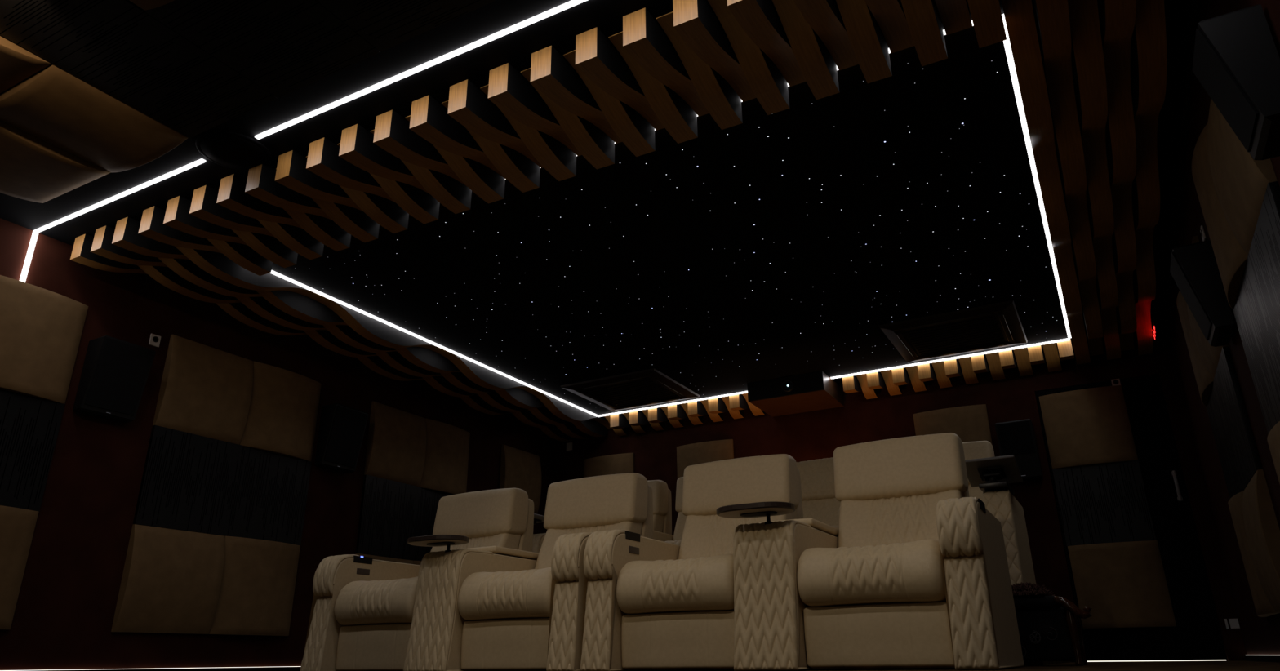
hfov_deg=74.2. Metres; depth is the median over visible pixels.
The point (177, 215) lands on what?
wooden baffle
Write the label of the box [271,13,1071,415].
ceiling panel
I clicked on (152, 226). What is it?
wooden baffle
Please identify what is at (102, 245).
wooden baffle
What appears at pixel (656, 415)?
wooden baffle
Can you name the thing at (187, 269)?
wooden baffle
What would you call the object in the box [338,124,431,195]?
wooden baffle
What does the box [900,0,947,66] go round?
wooden baffle
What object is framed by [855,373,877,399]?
wooden baffle
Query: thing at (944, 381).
wooden baffle
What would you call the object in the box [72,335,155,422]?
wall speaker
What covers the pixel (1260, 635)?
wall
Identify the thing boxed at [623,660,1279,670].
floor
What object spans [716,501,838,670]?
console
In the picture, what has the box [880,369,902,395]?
wooden baffle
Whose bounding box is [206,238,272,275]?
wooden baffle
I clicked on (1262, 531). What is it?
wall panel
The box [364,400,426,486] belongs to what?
tile
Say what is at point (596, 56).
wooden baffle
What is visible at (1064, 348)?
wooden baffle
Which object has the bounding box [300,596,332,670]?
armrest
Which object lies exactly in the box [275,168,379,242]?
wooden baffle
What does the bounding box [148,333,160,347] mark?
wall plate
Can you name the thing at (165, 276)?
wooden baffle
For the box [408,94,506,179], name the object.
wooden baffle
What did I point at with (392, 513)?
panel
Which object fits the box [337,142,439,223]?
wooden baffle
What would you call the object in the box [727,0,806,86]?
wooden baffle
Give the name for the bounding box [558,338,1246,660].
wall
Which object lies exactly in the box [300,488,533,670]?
recliner
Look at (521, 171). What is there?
wooden baffle
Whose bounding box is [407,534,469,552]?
tray
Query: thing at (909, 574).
seat cushion
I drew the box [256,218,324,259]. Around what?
wooden baffle
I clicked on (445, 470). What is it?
wall panel
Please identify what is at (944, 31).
light strip
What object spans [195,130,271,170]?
round speaker
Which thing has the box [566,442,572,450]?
wall plate
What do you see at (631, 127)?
wooden baffle
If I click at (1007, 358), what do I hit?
wooden baffle
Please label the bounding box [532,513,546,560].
console
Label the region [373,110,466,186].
wooden baffle
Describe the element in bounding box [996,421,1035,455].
grille
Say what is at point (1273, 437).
wall panel
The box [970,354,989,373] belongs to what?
wooden baffle
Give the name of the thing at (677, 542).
seat cushion
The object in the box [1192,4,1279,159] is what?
wall speaker
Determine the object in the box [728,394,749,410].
wooden baffle
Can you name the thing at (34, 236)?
light strip
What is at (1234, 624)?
wall switch
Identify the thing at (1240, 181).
acoustic panel
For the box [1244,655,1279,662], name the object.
baseboard
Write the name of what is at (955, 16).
wooden baffle
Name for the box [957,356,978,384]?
wooden baffle
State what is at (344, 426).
grille
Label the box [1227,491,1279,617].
wall panel
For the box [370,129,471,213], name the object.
wooden baffle
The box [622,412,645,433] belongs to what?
wooden baffle
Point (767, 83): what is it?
wooden baffle
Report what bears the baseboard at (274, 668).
attached to the wall at (64, 615)
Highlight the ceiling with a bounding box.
[0,0,1191,419]
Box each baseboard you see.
[48,666,300,670]
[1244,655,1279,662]
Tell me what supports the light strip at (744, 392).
attached to the ceiling
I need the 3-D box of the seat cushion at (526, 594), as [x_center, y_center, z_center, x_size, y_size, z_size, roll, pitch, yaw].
[-0.534,1.387,4.497,0.594,0.248,0.670,-12,-24,27]
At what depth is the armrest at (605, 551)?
4.02 m
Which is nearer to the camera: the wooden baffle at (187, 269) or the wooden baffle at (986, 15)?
the wooden baffle at (986, 15)
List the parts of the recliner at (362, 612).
armrest, backrest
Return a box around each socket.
[152,336,158,342]
[1113,379,1118,384]
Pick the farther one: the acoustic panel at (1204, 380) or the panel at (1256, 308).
the acoustic panel at (1204, 380)
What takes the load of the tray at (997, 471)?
on the recliner at (988, 475)
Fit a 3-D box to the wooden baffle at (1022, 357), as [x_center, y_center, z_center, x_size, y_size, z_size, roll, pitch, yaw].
[3.123,0.213,6.891,0.098,0.139,0.345,-12,-24,27]
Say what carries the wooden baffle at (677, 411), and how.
attached to the ceiling
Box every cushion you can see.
[334,576,417,625]
[457,566,551,620]
[616,553,733,613]
[663,539,681,545]
[797,539,946,606]
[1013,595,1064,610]
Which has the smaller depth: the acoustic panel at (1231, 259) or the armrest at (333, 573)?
the acoustic panel at (1231, 259)
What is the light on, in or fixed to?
on the floor at (1204, 665)
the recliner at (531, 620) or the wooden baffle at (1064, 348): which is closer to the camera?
the recliner at (531, 620)
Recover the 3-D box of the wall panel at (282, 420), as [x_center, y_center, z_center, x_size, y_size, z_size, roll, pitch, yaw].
[-2.531,0.548,6.019,0.064,0.598,0.598,-12,-24,27]
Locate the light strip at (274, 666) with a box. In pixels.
[0,666,301,670]
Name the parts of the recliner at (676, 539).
armrest, backrest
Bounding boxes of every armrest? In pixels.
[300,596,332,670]
[312,554,359,596]
[551,532,592,582]
[583,528,626,579]
[936,497,982,557]
[942,556,999,669]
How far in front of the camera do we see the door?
6.32 m
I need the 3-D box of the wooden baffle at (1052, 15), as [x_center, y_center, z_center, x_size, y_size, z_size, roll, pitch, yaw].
[2.437,-0.625,4.688,0.098,0.141,5.136,-12,-24,27]
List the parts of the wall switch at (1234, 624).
plate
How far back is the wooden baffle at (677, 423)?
8.37 m
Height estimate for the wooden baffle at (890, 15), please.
0.141 m
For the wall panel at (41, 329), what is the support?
attached to the wall at (64, 615)
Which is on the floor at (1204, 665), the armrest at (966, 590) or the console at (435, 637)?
the console at (435, 637)
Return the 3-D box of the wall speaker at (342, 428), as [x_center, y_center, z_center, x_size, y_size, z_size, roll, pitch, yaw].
[-2.244,0.777,6.371,0.171,0.460,0.322,-12,-24,27]
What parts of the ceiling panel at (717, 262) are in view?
light strip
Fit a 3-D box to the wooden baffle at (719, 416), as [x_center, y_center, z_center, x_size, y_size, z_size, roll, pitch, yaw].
[0.684,0.720,8.133,0.098,0.139,0.345,-12,-24,27]
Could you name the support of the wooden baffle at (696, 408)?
attached to the ceiling
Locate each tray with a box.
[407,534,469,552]
[533,513,544,524]
[716,501,795,524]
[964,454,1022,487]
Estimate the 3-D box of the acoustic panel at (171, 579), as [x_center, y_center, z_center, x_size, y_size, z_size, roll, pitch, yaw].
[-2.808,1.476,5.097,0.064,0.598,0.598,-12,-24,27]
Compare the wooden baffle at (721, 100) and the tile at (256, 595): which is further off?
the tile at (256, 595)
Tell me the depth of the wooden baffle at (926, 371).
7.07 m
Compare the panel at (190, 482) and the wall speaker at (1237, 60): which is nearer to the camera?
the wall speaker at (1237, 60)
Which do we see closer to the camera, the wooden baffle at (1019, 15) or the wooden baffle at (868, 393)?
the wooden baffle at (1019, 15)
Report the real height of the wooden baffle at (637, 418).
0.141 m
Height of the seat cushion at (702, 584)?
0.248 m
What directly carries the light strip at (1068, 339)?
attached to the ceiling
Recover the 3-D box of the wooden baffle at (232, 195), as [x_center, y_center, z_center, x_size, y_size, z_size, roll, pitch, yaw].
[-1.921,-0.633,4.532,0.098,0.141,0.683,-12,-24,27]
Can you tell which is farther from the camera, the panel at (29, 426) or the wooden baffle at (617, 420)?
the wooden baffle at (617, 420)
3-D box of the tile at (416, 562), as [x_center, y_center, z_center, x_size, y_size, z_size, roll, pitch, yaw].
[-1.684,2.197,7.009,0.064,0.598,0.597,-12,-24,27]
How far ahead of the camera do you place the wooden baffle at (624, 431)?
8.66 m
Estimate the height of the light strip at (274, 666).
0.003 m
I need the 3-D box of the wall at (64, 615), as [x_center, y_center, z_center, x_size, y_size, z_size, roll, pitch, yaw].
[-3.330,0.609,4.635,0.120,2.355,10.296,-12,-24,27]
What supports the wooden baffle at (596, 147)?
attached to the ceiling
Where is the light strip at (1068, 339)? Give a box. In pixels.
[830,337,1070,378]
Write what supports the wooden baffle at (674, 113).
attached to the ceiling
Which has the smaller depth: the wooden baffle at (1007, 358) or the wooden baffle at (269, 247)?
the wooden baffle at (269, 247)
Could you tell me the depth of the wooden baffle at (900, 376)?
7.17 m
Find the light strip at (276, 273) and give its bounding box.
[270,270,598,416]
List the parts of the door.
grooved panel, handle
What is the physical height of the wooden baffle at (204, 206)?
0.141 m
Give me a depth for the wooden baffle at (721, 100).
3.49 m
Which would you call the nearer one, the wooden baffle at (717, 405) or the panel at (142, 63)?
the panel at (142, 63)
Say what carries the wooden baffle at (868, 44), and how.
attached to the ceiling
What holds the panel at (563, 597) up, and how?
on the recliner at (531, 620)
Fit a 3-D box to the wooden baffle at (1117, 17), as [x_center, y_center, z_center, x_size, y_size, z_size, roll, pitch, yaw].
[2.625,-0.664,4.593,0.098,0.141,5.136,-12,-24,27]
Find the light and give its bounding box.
[1086,659,1226,662]
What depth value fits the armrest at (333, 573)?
4.85 m
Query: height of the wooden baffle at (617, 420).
0.141 m
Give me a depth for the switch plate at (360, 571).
4.99 m
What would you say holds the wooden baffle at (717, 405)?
attached to the ceiling
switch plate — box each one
[356,568,369,575]
[628,546,639,555]
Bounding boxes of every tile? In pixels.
[0,505,38,629]
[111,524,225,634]
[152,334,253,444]
[208,535,300,635]
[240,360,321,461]
[355,553,413,564]
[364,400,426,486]
[413,560,421,564]
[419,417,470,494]
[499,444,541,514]
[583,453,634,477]
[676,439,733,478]
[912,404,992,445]
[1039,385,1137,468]
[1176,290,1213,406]
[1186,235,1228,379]
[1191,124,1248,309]
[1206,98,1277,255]
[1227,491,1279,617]
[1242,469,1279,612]
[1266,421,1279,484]
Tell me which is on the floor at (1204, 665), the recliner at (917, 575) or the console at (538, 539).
the recliner at (917, 575)
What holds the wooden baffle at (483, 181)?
attached to the ceiling
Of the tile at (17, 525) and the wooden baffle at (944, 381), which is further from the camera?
the wooden baffle at (944, 381)
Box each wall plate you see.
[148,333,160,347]
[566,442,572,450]
[1111,378,1120,386]
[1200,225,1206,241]
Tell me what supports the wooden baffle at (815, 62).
attached to the ceiling
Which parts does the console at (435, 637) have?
lid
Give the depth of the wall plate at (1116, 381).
6.68 m
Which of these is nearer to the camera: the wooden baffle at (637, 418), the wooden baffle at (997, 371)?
the wooden baffle at (997, 371)
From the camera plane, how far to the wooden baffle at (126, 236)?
5.68 m
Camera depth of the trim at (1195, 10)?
4.02 m
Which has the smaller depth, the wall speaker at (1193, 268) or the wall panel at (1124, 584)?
the wall speaker at (1193, 268)
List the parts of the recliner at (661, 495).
backrest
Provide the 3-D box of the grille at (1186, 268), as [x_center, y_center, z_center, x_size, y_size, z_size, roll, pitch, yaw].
[2.592,-0.184,3.986,0.082,0.377,0.251,-12,-24,27]
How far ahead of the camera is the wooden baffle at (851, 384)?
7.36 m
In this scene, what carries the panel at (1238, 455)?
attached to the wall at (1260, 635)
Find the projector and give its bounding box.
[746,370,844,417]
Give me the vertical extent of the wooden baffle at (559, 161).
0.141 m
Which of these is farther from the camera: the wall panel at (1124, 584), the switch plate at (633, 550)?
the wall panel at (1124, 584)
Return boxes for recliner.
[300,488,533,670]
[457,472,653,670]
[580,453,803,670]
[647,480,671,534]
[653,476,686,545]
[796,457,840,528]
[797,432,1024,669]
[962,440,1035,585]
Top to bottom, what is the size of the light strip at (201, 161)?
0.006 m
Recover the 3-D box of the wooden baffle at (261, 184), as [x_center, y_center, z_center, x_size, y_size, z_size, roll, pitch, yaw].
[-1.734,-0.672,4.436,0.098,0.141,0.683,-12,-24,27]
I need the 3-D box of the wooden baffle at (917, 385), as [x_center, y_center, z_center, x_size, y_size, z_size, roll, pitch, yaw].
[2.373,0.369,7.273,0.098,0.139,0.345,-12,-24,27]
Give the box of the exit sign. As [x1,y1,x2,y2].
[1151,311,1159,342]
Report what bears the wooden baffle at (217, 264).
attached to the ceiling
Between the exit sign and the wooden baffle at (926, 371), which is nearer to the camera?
the exit sign
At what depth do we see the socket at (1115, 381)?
6.68 m
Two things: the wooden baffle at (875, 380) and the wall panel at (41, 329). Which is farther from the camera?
the wooden baffle at (875, 380)
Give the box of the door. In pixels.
[1035,373,1227,660]
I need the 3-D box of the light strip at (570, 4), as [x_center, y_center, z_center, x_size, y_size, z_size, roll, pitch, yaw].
[-0.127,-1.273,3.111,3.807,0.006,0.022,-12,-24,27]
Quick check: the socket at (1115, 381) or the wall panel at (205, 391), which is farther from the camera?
the socket at (1115, 381)
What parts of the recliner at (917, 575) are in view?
backrest, armrest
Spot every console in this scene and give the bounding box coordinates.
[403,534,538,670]
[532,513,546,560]
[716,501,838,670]
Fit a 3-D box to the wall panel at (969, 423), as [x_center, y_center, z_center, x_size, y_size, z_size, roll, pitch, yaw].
[2.634,0.905,7.110,0.597,0.598,0.064,-12,-24,27]
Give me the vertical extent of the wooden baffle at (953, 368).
0.141 m
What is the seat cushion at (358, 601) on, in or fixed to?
on the recliner at (362, 612)
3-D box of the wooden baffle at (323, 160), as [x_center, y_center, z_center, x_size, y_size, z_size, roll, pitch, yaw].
[-1.358,-0.750,4.245,0.098,0.141,0.683,-12,-24,27]
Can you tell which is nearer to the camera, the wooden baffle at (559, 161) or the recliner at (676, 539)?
the wooden baffle at (559, 161)
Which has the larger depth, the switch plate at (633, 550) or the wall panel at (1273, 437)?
the switch plate at (633, 550)
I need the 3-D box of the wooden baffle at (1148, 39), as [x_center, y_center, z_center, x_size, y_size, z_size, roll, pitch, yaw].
[2.718,-0.685,4.543,0.098,0.141,5.140,-12,-24,27]
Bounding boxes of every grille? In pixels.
[324,405,367,467]
[582,377,679,406]
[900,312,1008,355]
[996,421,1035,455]
[1169,251,1212,340]
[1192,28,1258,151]
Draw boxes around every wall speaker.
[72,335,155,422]
[314,403,368,473]
[994,418,1043,481]
[1169,240,1234,346]
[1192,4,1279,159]
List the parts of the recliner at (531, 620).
armrest, backrest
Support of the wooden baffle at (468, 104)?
attached to the ceiling
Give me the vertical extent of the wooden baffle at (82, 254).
0.141 m
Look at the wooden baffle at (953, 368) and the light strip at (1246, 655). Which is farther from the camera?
the wooden baffle at (953, 368)
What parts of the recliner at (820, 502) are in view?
backrest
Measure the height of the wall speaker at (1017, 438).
0.448 m
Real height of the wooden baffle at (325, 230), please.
0.141 m
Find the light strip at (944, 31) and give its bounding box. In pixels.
[576,20,973,155]
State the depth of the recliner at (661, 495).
7.01 m
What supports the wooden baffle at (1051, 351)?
attached to the ceiling
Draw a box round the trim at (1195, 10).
[1163,0,1201,342]
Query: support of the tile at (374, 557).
attached to the wall at (64, 615)
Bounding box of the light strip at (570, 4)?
[254,0,586,139]
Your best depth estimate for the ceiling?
3.74 m
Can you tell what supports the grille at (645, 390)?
attached to the air conditioner at (648, 387)
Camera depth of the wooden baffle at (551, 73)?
3.48 m
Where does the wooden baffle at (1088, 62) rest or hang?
attached to the ceiling
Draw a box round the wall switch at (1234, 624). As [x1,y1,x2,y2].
[1224,618,1239,628]
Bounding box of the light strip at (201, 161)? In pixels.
[34,158,205,232]
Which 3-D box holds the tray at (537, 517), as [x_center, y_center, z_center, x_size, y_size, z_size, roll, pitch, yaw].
[-0.870,1.473,6.641,0.300,0.088,0.340,-12,-24,27]
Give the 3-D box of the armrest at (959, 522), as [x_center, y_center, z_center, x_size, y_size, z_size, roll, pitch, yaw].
[1.277,0.762,3.368,0.152,0.242,0.216,-12,-24,27]
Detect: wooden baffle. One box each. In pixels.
[70,234,575,441]
[90,225,591,439]
[111,217,608,436]
[137,205,222,253]
[137,265,554,427]
[157,257,570,425]
[163,195,248,245]
[174,245,612,429]
[189,185,275,237]
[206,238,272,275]
[216,173,303,229]
[231,229,297,267]
[244,164,332,220]
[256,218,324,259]
[274,150,362,211]
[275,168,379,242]
[284,208,351,251]
[306,137,395,203]
[306,155,408,233]
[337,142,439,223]
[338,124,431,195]
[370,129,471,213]
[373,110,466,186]
[404,115,505,203]
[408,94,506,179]
[441,100,540,192]
[447,79,543,168]
[480,84,576,181]
[488,62,582,155]
[520,67,614,168]
[530,45,622,143]
[563,49,655,156]
[575,26,664,130]
[604,415,627,435]
[608,31,697,143]
[610,413,631,428]
[622,7,709,116]
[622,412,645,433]
[628,410,648,426]
[640,408,664,431]
[648,407,668,422]
[656,11,742,129]
[660,405,684,427]
[667,404,688,420]
[672,0,756,102]
[680,402,703,425]
[687,400,707,417]
[700,399,723,422]
[707,0,790,115]
[707,397,728,413]
[720,395,743,418]
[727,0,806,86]
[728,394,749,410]
[741,392,764,416]
[772,0,839,99]
[793,0,858,70]
[835,0,892,83]
[842,375,862,393]
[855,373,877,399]
[864,0,914,53]
[866,371,885,389]
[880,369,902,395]
[891,367,911,386]
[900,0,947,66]
[905,364,926,391]
[917,363,936,382]
[931,360,952,388]
[934,0,973,35]
[943,359,962,377]
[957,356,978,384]
[967,0,1006,48]
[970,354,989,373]
[985,351,1005,380]
[998,349,1017,369]
[1001,0,1090,364]
[1013,347,1033,376]
[1027,345,1045,364]
[1033,0,1104,355]
[1042,342,1062,372]
[1057,339,1074,360]
[1067,0,1120,359]
[1098,0,1137,351]
[1131,0,1167,355]
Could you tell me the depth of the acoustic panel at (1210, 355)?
4.46 m
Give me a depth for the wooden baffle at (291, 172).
4.12 m
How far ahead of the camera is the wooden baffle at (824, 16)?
3.20 m
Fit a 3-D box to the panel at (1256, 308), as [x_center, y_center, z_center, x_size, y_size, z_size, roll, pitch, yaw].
[2.277,-0.018,3.038,0.024,0.598,1.199,-12,-24,27]
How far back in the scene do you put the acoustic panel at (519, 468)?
8.34 m
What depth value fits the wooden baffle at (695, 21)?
3.22 m
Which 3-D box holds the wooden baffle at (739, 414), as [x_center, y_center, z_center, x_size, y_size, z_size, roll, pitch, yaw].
[0.872,0.681,8.038,0.098,0.139,0.345,-12,-24,27]
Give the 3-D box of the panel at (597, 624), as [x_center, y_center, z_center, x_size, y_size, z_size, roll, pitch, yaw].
[-0.195,1.339,3.914,0.152,0.402,0.079,-12,-24,27]
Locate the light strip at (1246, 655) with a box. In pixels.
[1245,654,1279,655]
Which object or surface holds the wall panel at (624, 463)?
attached to the wall at (814, 434)
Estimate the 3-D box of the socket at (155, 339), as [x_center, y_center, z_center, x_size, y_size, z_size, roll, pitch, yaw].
[-3.033,0.024,5.297,0.003,0.038,0.038,-12,-24,27]
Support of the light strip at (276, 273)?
attached to the ceiling
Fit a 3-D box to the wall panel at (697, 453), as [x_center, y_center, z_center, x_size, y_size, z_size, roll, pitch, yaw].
[0.621,1.324,8.135,0.598,0.598,0.064,-12,-24,27]
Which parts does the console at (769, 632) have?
lid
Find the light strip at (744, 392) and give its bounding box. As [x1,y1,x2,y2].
[597,391,747,417]
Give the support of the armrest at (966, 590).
on the recliner at (917, 575)
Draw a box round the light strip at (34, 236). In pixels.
[19,230,38,282]
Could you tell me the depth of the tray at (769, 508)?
3.70 m
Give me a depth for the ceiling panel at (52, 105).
3.83 m
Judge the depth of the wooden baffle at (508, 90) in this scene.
3.57 m
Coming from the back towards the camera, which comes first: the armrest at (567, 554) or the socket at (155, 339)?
the socket at (155, 339)
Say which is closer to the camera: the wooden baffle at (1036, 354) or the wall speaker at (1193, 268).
the wall speaker at (1193, 268)
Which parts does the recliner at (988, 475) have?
backrest, armrest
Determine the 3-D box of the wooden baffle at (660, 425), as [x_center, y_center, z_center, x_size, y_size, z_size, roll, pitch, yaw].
[0.121,0.837,8.420,0.098,0.139,0.345,-12,-24,27]
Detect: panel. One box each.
[0,35,187,203]
[0,275,88,404]
[0,389,65,511]
[54,9,277,137]
[133,425,311,545]
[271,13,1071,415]
[355,474,451,560]
[546,582,578,670]
[580,579,612,670]
[1067,540,1176,628]
[1205,346,1262,498]
[1232,181,1279,434]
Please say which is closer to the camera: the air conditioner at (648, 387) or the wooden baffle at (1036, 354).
the wooden baffle at (1036, 354)
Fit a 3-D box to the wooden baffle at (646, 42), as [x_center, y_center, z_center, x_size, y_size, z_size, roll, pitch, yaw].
[0.142,-1.062,3.481,0.098,0.141,0.683,-12,-24,27]
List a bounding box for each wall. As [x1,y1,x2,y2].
[0,217,559,670]
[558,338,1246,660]
[1168,0,1279,654]
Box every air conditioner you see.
[560,368,700,411]
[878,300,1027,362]
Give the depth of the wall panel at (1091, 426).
6.63 m
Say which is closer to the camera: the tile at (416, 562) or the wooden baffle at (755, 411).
the tile at (416, 562)
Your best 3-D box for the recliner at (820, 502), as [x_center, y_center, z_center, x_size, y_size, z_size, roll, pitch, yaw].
[1.253,1.351,5.984,0.636,1.108,1.086,-12,-24,27]
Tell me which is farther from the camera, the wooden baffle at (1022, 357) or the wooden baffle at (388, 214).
the wooden baffle at (1022, 357)
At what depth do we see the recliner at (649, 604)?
3.91 m

